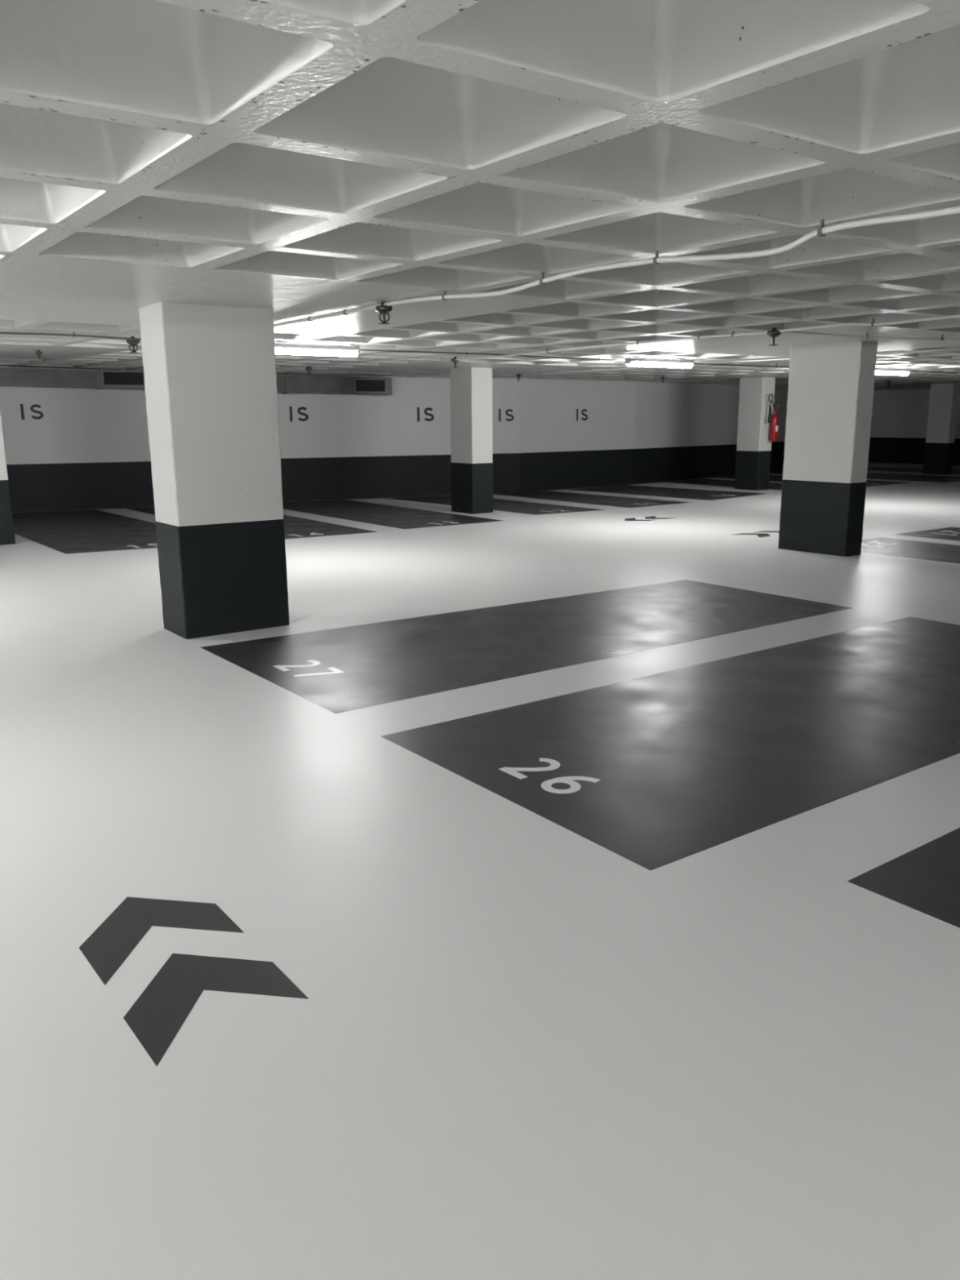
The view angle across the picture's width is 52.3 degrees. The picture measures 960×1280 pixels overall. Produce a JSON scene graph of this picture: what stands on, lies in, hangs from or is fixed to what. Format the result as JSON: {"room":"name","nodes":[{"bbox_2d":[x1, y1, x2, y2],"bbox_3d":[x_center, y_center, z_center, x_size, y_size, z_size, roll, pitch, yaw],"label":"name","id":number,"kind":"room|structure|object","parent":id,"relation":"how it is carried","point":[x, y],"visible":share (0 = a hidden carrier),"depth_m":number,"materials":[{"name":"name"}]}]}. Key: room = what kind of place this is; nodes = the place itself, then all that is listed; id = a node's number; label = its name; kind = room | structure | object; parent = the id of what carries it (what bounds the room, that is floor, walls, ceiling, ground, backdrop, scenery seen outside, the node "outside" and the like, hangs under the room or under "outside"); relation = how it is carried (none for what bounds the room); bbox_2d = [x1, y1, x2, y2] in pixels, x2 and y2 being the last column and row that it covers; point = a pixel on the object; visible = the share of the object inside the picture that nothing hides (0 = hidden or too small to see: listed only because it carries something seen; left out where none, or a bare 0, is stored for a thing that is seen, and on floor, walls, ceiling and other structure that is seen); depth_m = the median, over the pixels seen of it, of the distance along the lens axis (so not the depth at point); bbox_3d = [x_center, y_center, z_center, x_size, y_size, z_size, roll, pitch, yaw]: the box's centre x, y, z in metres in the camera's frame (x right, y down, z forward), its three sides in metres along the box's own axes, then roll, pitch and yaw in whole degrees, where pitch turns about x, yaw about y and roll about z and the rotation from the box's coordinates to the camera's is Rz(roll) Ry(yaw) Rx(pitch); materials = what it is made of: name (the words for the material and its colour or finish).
{"room":"parking garage","nodes":[
{"label":"parking garage","id":0,"kind":"room"},
{"bbox_2d":[0,364,788,464],"bbox_3d":[-1.239,-4.520,20.544,35.021,2.690,3.920,-9,15,-34],"label":"wall","id":1,"kind":"structure","parent":0,"point":[77,424],"depth_m":18.67,"materials":[{"name":"white paint"}]},
{"bbox_2d":[20,404,43,419],"bbox_3d":[-7.374,-3.756,16.085,0.337,0.256,0.003,-6,14,-22],"label":"lettering","id":2,"kind":"object","parent":1,"relation":"attached to","point":[32,406],"depth_m":16.09,"materials":[{"name":"black paint"}]},
{"bbox_2d":[289,406,308,422],"bbox_3d":[-3.294,-4.115,17.795,0.344,0.270,0.003,-6,14,-22],"label":"lettering","id":3,"kind":"object","parent":1,"relation":"attached to","point":[291,407],"depth_m":17.80,"materials":[{"name":"black paint"}]},
{"bbox_2d":[6,441,784,512],"bbox_3d":[-1.158,-3.570,20.656,35.014,0.787,3.674,-9,15,-34],"label":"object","id":4,"kind":"structure","parent":1,"relation":"attached to","point":[33,487],"depth_m":18.74,"materials":[{"name":"black paint"}]},
{"bbox_2d":[417,407,434,422],"bbox_3d":[-1.044,-4.329,18.753,0.344,0.270,0.003,-6,14,-23],"label":"lettering","id":5,"kind":"object","parent":1,"relation":"attached to","point":[418,408],"depth_m":18.75,"materials":[{"name":"black paint"}]},
{"bbox_2d":[498,408,514,422],"bbox_3d":[0.524,-4.470,19.428,0.334,0.250,0.003,-6,14,-23],"label":"lettering","id":6,"kind":"object","parent":1,"relation":"attached to","point":[508,410],"depth_m":19.44,"materials":[{"name":"black paint"}]},
{"bbox_2d":[576,408,587,421],"bbox_3d":[2.156,-4.751,20.612,0.334,0.250,0.003,-10,16,-38],"label":"lettering","id":7,"kind":"object","parent":1,"relation":"attached to","point":[583,410],"depth_m":20.62,"materials":[{"name":"black paint"}]},
{"bbox_2d":[0,462,959,1279],"bbox_3d":[5.138,-1.241,12.485,35.600,0.200,26.600,-10,16,-35],"label":"floor","id":8,"kind":"structure","parent":0,"point":[520,1046],"depth_m":2.73,"materials":[{"name":"white paint"}]},
{"bbox_2d":[0,411,15,545],"bbox_3d":[-6.099,-2.328,11.938,0.457,2.305,0.487,-10,16,-35],"label":"concrete column","id":9,"kind":"structure","parent":8,"relation":"on","point":[6,526],"depth_m":11.98,"materials":[{"name":"paint"}]},
{"bbox_2d":[12,509,157,554],"bbox_3d":[-5.694,-1.632,14.055,2.050,0.002,6.328,-10,16,-35],"label":"bay","id":10,"kind":"object","parent":8,"relation":"on","point":[89,531],"visible":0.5,"depth_m":13.50,"materials":[{"name":"paint"}]},
{"bbox_2d":[79,897,308,1066],"bbox_3d":[-0.869,0.906,2.794,0.421,0.001,0.900,-10,16,-35],"label":"arrow marking","id":11,"kind":"object","parent":8,"relation":"on","point":[158,1014],"depth_m":2.72,"materials":[{"name":"paint"}]},
{"bbox_2d":[138,302,289,639],"bbox_3d":[-1.879,-1.193,6.982,0.790,2.244,0.476,-10,16,-35],"label":"concrete column","id":12,"kind":"structure","parent":8,"relation":"on","point":[210,372],"depth_m":6.77,"materials":[{"name":"paint"}]},
{"bbox_2d":[127,506,377,538],"bbox_3d":[-3.716,-1.873,15.057,1.700,0.002,5.909,-10,16,-35],"label":"bay","id":13,"kind":"object","parent":8,"relation":"on","point":[295,526],"visible":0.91,"depth_m":13.61,"materials":[{"name":"paint"}]},
{"bbox_2d":[282,499,502,528],"bbox_3d":[-1.901,-2.123,16.098,1.807,0.002,5.363,-10,16,-35],"label":"bay","id":14,"kind":"object","parent":8,"relation":"on","point":[402,517],"visible":0.99,"depth_m":15.52,"materials":[{"name":"paint"}]},
{"bbox_2d":[449,367,493,514],"bbox_3d":[-0.136,-3.178,15.620,0.413,2.249,0.602,-10,16,-35],"label":"concrete column","id":15,"kind":"structure","parent":8,"relation":"on","point":[470,388],"depth_m":15.44,"materials":[{"name":"paint"}]},
{"bbox_2d":[386,495,604,515],"bbox_3d":[0.122,-2.426,17.368,1.540,0.002,4.506,-10,16,-35],"label":"bay","id":16,"kind":"object","parent":8,"relation":"on","point":[499,504],"visible":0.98,"depth_m":16.77,"materials":[{"name":"paint"}]},
{"bbox_2d":[200,579,852,713],"bbox_3d":[0.550,-0.102,7.168,4.645,0.002,1.905,-10,16,-35],"label":"bay","id":17,"kind":"object","parent":8,"relation":"on","point":[337,670],"visible":1,"depth_m":6.73,"materials":[{"name":"paint"}]},
{"bbox_2d":[493,490,690,507],"bbox_3d":[1.966,-2.673,18.400,1.598,0.002,4.026,-10,16,-35],"label":"bay","id":18,"kind":"object","parent":8,"relation":"on","point":[617,501],"visible":0.97,"depth_m":18.13,"materials":[{"name":"paint"}]},
{"bbox_2d":[624,515,676,520],"bbox_3d":[2.486,-1.814,14.621,0.900,0.001,0.421,-10,16,-35],"label":"arrow marking","id":19,"kind":"object","parent":8,"relation":"on","point":[651,517],"depth_m":14.63,"materials":[{"name":"paint"}]},
{"bbox_2d":[566,484,765,500],"bbox_3d":[3.792,-3.002,19.788,2.060,0.002,3.789,-11,16,-38],"label":"bay","id":20,"kind":"object","parent":8,"relation":"on","point":[707,495],"visible":1,"depth_m":19.63,"materials":[{"name":"paint"}]},
{"bbox_2d":[381,617,959,870],"bbox_3d":[1.931,0.304,5.351,4.668,0.002,1.847,-10,16,-35],"label":"bay","id":21,"kind":"object","parent":8,"relation":"on","point":[656,771],"visible":1,"depth_m":4.64,"materials":[{"name":"paint"}]},
{"bbox_2d":[664,478,782,489],"bbox_3d":[5.891,-3.484,21.841,1.700,0.002,3.821,-10,16,-35],"label":"bay","id":22,"kind":"object","parent":8,"relation":"on","point":[772,486],"visible":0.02,"depth_m":22.31,"materials":[{"name":"paint"}]},
{"bbox_2d":[734,377,775,490],"bbox_3d":[5.646,-4.233,20.091,0.401,2.244,0.587,-10,16,-35],"label":"concrete column","id":23,"kind":"structure","parent":8,"relation":"on","point":[753,447],"depth_m":19.93,"materials":[{"name":"paint"}]},
{"bbox_2d":[767,393,779,440],"bbox_3d":[5.889,-4.491,19.712,0.343,0.931,0.210,-10,16,-35],"label":"fire extinguisher","id":24,"kind":"object","parent":23,"relation":"attached to","point":[773,420],"visible":1,"depth_m":19.73,"materials":[{"name":"red metal"}]},
{"bbox_2d":[734,530,779,537],"bbox_3d":[3.727,-1.384,12.699,0.900,0.001,0.421,-10,16,-35],"label":"arrow marking","id":25,"kind":"object","parent":8,"relation":"on","point":[759,535],"depth_m":12.67,"materials":[{"name":"paint"}]},
{"bbox_2d":[719,475,910,486],"bbox_3d":[7.668,-3.812,23.225,1.850,0.002,4.550,-10,16,-35],"label":"bay","id":26,"kind":"object","parent":8,"relation":"on","point":[772,477],"visible":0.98,"depth_m":22.26,"materials":[{"name":"paint"}]},
{"bbox_2d":[777,341,877,556],"bbox_3d":[3.808,-2.093,10.764,0.302,2.244,0.881,-10,16,-35],"label":"concrete column","id":27,"kind":"structure","parent":8,"relation":"on","point":[831,386],"depth_m":10.60,"materials":[{"name":"paint"}]},
{"bbox_2d":[769,470,959,482],"bbox_3d":[9.669,-4.196,24.850,2.350,0.002,5.694,-10,16,-35],"label":"bay","id":28,"kind":"object","parent":8,"relation":"on","point":[869,475],"visible":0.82,"depth_m":23.78,"materials":[{"name":"paint"}]},
{"bbox_2d":[847,827,959,928],"bbox_3d":[3.435,0.665,3.730,4.208,0.001,1.810,-10,16,-35],"label":"bay","id":29,"kind":"object","parent":8,"relation":"on","point":[926,878],"visible":1,"depth_m":3.23,"materials":[{"name":"paint"}]},
{"bbox_2d":[861,537,959,563],"bbox_3d":[5.867,-0.777,9.977,1.480,0.002,4.830,-10,16,-35],"label":"bay","id":30,"kind":"object","parent":8,"relation":"on","point":[939,552],"visible":0.92,"depth_m":11.11,"materials":[{"name":"paint"}]},
{"bbox_2d":[866,466,959,474],"bbox_3d":[11.759,-4.694,26.972,1.900,0.002,6.175,-10,16,-35],"label":"bay","id":31,"kind":"object","parent":8,"relation":"on","point":[873,468],"visible":0.44,"depth_m":27.07,"materials":[{"name":"paint"}]},
{"bbox_2d":[893,527,959,541],"bbox_3d":[7.294,-1.023,11.012,1.480,0.002,4.855,-10,16,-35],"label":"bay","id":32,"kind":"object","parent":8,"relation":"on","point":[948,533],"visible":1,"depth_m":12.52,"materials":[{"name":"paint"}]},
{"bbox_2d":[922,383,959,475],"bbox_3d":[11.683,-5.337,24.754,0.305,2.244,0.607,-10,16,-35],"label":"concrete column","id":33,"kind":"structure","parent":8,"relation":"on","point":[944,397],"depth_m":24.63,"materials":[{"name":"paint"}]},
{"bbox_2d":[0,0,959,390],"bbox_3d":[5.121,-3.873,11.884,35.600,0.720,26.600,-10,16,-35],"label":"ceiling","id":34,"kind":"structure","parent":0,"point":[296,159],"depth_m":3.31,"materials":[{"name":"paint"}]},
{"bbox_2d":[35,350,42,358],"bbox_3d":[-5.104,-3.307,11.311,0.080,0.097,0.079,10,17,39],"label":"sprinkler","id":35,"kind":"object","parent":34,"relation":"attached to","point":[39,353],"visible":1,"depth_m":11.29,"materials":[{"name":"grey metal"}]},
{"bbox_2d":[126,336,139,352],"bbox_3d":[-3.194,-2.720,9.002,0.120,0.145,0.118,1,13,6],"label":"sprinkler","id":36,"kind":"object","parent":34,"relation":"attached to","point":[131,342],"visible":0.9,"depth_m":8.98,"materials":[{"name":"grey metal"}]},
{"bbox_2d":[0,367,391,395],"bbox_3d":[-5.819,-4.349,16.408,9.000,0.444,0.391,-6,14,-23],"label":"air duct","id":37,"kind":"object","parent":34,"relation":"hanging from","point":[9,376],"visible":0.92,"depth_m":16.21,"materials":[{"name":"grey metal"}]},
{"bbox_2d":[100,370,144,386],"bbox_3d":[-5.899,-4.327,16.175,0.690,0.255,0.012,-6,14,-23],"label":"grille","id":38,"kind":"object","parent":37,"relation":"attached to","point":[108,378],"depth_m":16.17,"materials":[{"name":"black metal"}]},
{"bbox_2d":[353,377,386,392],"bbox_3d":[-2.001,-4.643,17.841,0.630,0.255,0.012,-6,14,-23],"label":"grille","id":39,"kind":"object","parent":37,"relation":"attached to","point":[360,384],"depth_m":17.84,"materials":[{"name":"black metal"}]},
{"bbox_2d":[305,365,312,373],"bbox_3d":[-2.581,-4.078,14.752,0.100,0.121,0.098,-7,15,-27],"label":"sprinkler","id":40,"kind":"object","parent":34,"relation":"attached to","point":[308,367],"visible":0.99,"depth_m":14.73,"materials":[{"name":"grey metal"}]},
{"bbox_2d":[275,342,359,356],"bbox_3d":[-1.764,-2.940,9.901,1.188,0.105,0.106,-10,16,-35],"label":"lamp","id":41,"kind":"object","parent":34,"relation":"attached to","point":[280,348],"visible":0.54,"depth_m":9.93,"materials":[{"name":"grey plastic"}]},
{"bbox_2d":[275,347,357,356],"bbox_3d":[-1.764,-2.918,9.906,1.156,0.060,0.092,-10,16,-35],"label":"diffuser","id":42,"kind":"object","parent":41,"relation":"attached to","point":[340,352],"depth_m":9.95,"materials":[{"name":"white plastic"}]},
{"bbox_2d":[0,331,956,373],"bbox_3d":[1.780,-3.627,12.622,16.599,0.055,0.382,-10,16,-36],"label":"cable","id":43,"kind":"object","parent":34,"relation":"attached to","point":[73,335],"visible":0.54,"depth_m":11.15,"materials":[{"name":"grey plastic"}]},
{"bbox_2d":[274,205,959,327],"bbox_3d":[0.420,-1.865,5.048,0.029,0.102,9.300,-10,16,-35],"label":"pipe","id":44,"kind":"object","parent":34,"relation":"attached to","point":[821,231],"visible":0.92,"depth_m":4.39,"materials":[{"name":"white metal"}]},
{"bbox_2d":[375,302,392,324],"bbox_3d":[-0.633,-2.158,6.452,0.115,0.139,0.113,-10,16,-35],"label":"sprinkler","id":45,"kind":"object","parent":44,"relation":"hanging from","point":[383,309],"visible":1,"depth_m":6.43,"materials":[{"name":"grey metal"}]},
{"bbox_2d":[625,357,693,368],"bbox_3d":[2.371,-3.641,12.854,1.188,0.105,0.106,-10,16,-35],"label":"lamp","id":46,"kind":"object","parent":34,"relation":"attached to","point":[630,362],"visible":1,"depth_m":12.78,"materials":[{"name":"white plastic"}]},
{"bbox_2d":[626,361,692,368],"bbox_3d":[2.371,-3.619,12.859,1.156,0.060,0.092,-10,16,-35],"label":"diffuser","id":47,"kind":"object","parent":46,"relation":"attached to","point":[649,364],"depth_m":12.83,"materials":[{"name":"white plastic"}]},
{"bbox_2d":[456,314,959,359],"bbox_3d":[2.479,-2.717,8.630,0.044,0.059,9.600,-10,16,-35],"label":"pipe","id":48,"kind":"object","parent":34,"relation":"attached to","point":[873,323],"visible":1,"depth_m":8.85,"materials":[{"name":"white metal"}]},
{"bbox_2d":[450,356,459,367],"bbox_3d":[-0.314,-3.523,12.386,0.108,0.133,0.110,-4,13,-15],"label":"sprinkler","id":49,"kind":"object","parent":48,"relation":"hanging from","point":[454,360],"visible":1,"depth_m":12.36,"materials":[{"name":"grey metal"}]},
{"bbox_2d":[766,327,781,346],"bbox_3d":[2.561,-2.644,8.517,0.123,0.151,0.125,4,14,19],"label":"sprinkler","id":50,"kind":"object","parent":48,"relation":"hanging from","point":[773,333],"visible":1,"depth_m":8.48,"materials":[{"name":"grey metal"}]},
{"bbox_2d":[492,347,959,377],"bbox_3d":[2.709,-4.060,14.478,0.120,0.046,9.002,-9,16,-34],"label":"pipe","id":51,"kind":"object","parent":34,"relation":"attached to","point":[954,348],"visible":0.76,"depth_m":13.41,"materials":[{"name":"white metal"}]},
{"bbox_2d":[515,373,521,380],"bbox_3d":[0.678,-4.616,17.147,0.098,0.121,0.100,6,14,27],"label":"sprinkler","id":52,"kind":"object","parent":51,"relation":"hanging from","point":[517,375],"visible":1,"depth_m":17.12,"materials":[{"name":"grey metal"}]},
{"bbox_2d":[784,330,959,340],"bbox_3d":[4.760,-2.866,9.217,4.608,0.059,0.402,-4,13,-14],"label":"pipe","id":53,"kind":"object","parent":34,"relation":"attached to","point":[867,336],"visible":0.97,"depth_m":9.08,"materials":[{"name":"white metal"}]},
{"bbox_2d":[875,367,910,375],"bbox_3d":[6.619,-4.362,15.889,1.188,0.105,0.106,-10,16,-35],"label":"lamp","id":54,"kind":"object","parent":34,"relation":"attached to","point":[887,371],"visible":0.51,"depth_m":15.91,"materials":[{"name":"white plastic"}]},
{"bbox_2d":[875,370,909,375],"bbox_3d":[6.619,-4.340,15.894,1.156,0.060,0.092,-10,16,-35],"label":"diffuser","id":55,"kind":"object","parent":54,"relation":"attached to","point":[877,372],"depth_m":15.93,"materials":[{"name":"white plastic"}]},
{"bbox_2d":[870,389,959,438],"bbox_3d":[19.751,-4.936,21.760,0.250,2.690,25.200,-10,16,-35],"label":"wall","id":56,"kind":"structure","parent":0,"point":[903,413],"depth_m":30.36,"materials":[{"name":"white paint"}]},
{"bbox_2d":[867,437,959,465],"bbox_3d":[19.572,-4.015,22.009,0.004,0.787,24.880,-10,16,-35],"label":"baseboard","id":57,"kind":"structure","parent":56,"relation":"attached to","point":[882,450],"depth_m":30.54,"materials":[{"name":"black paint"}]}
]}

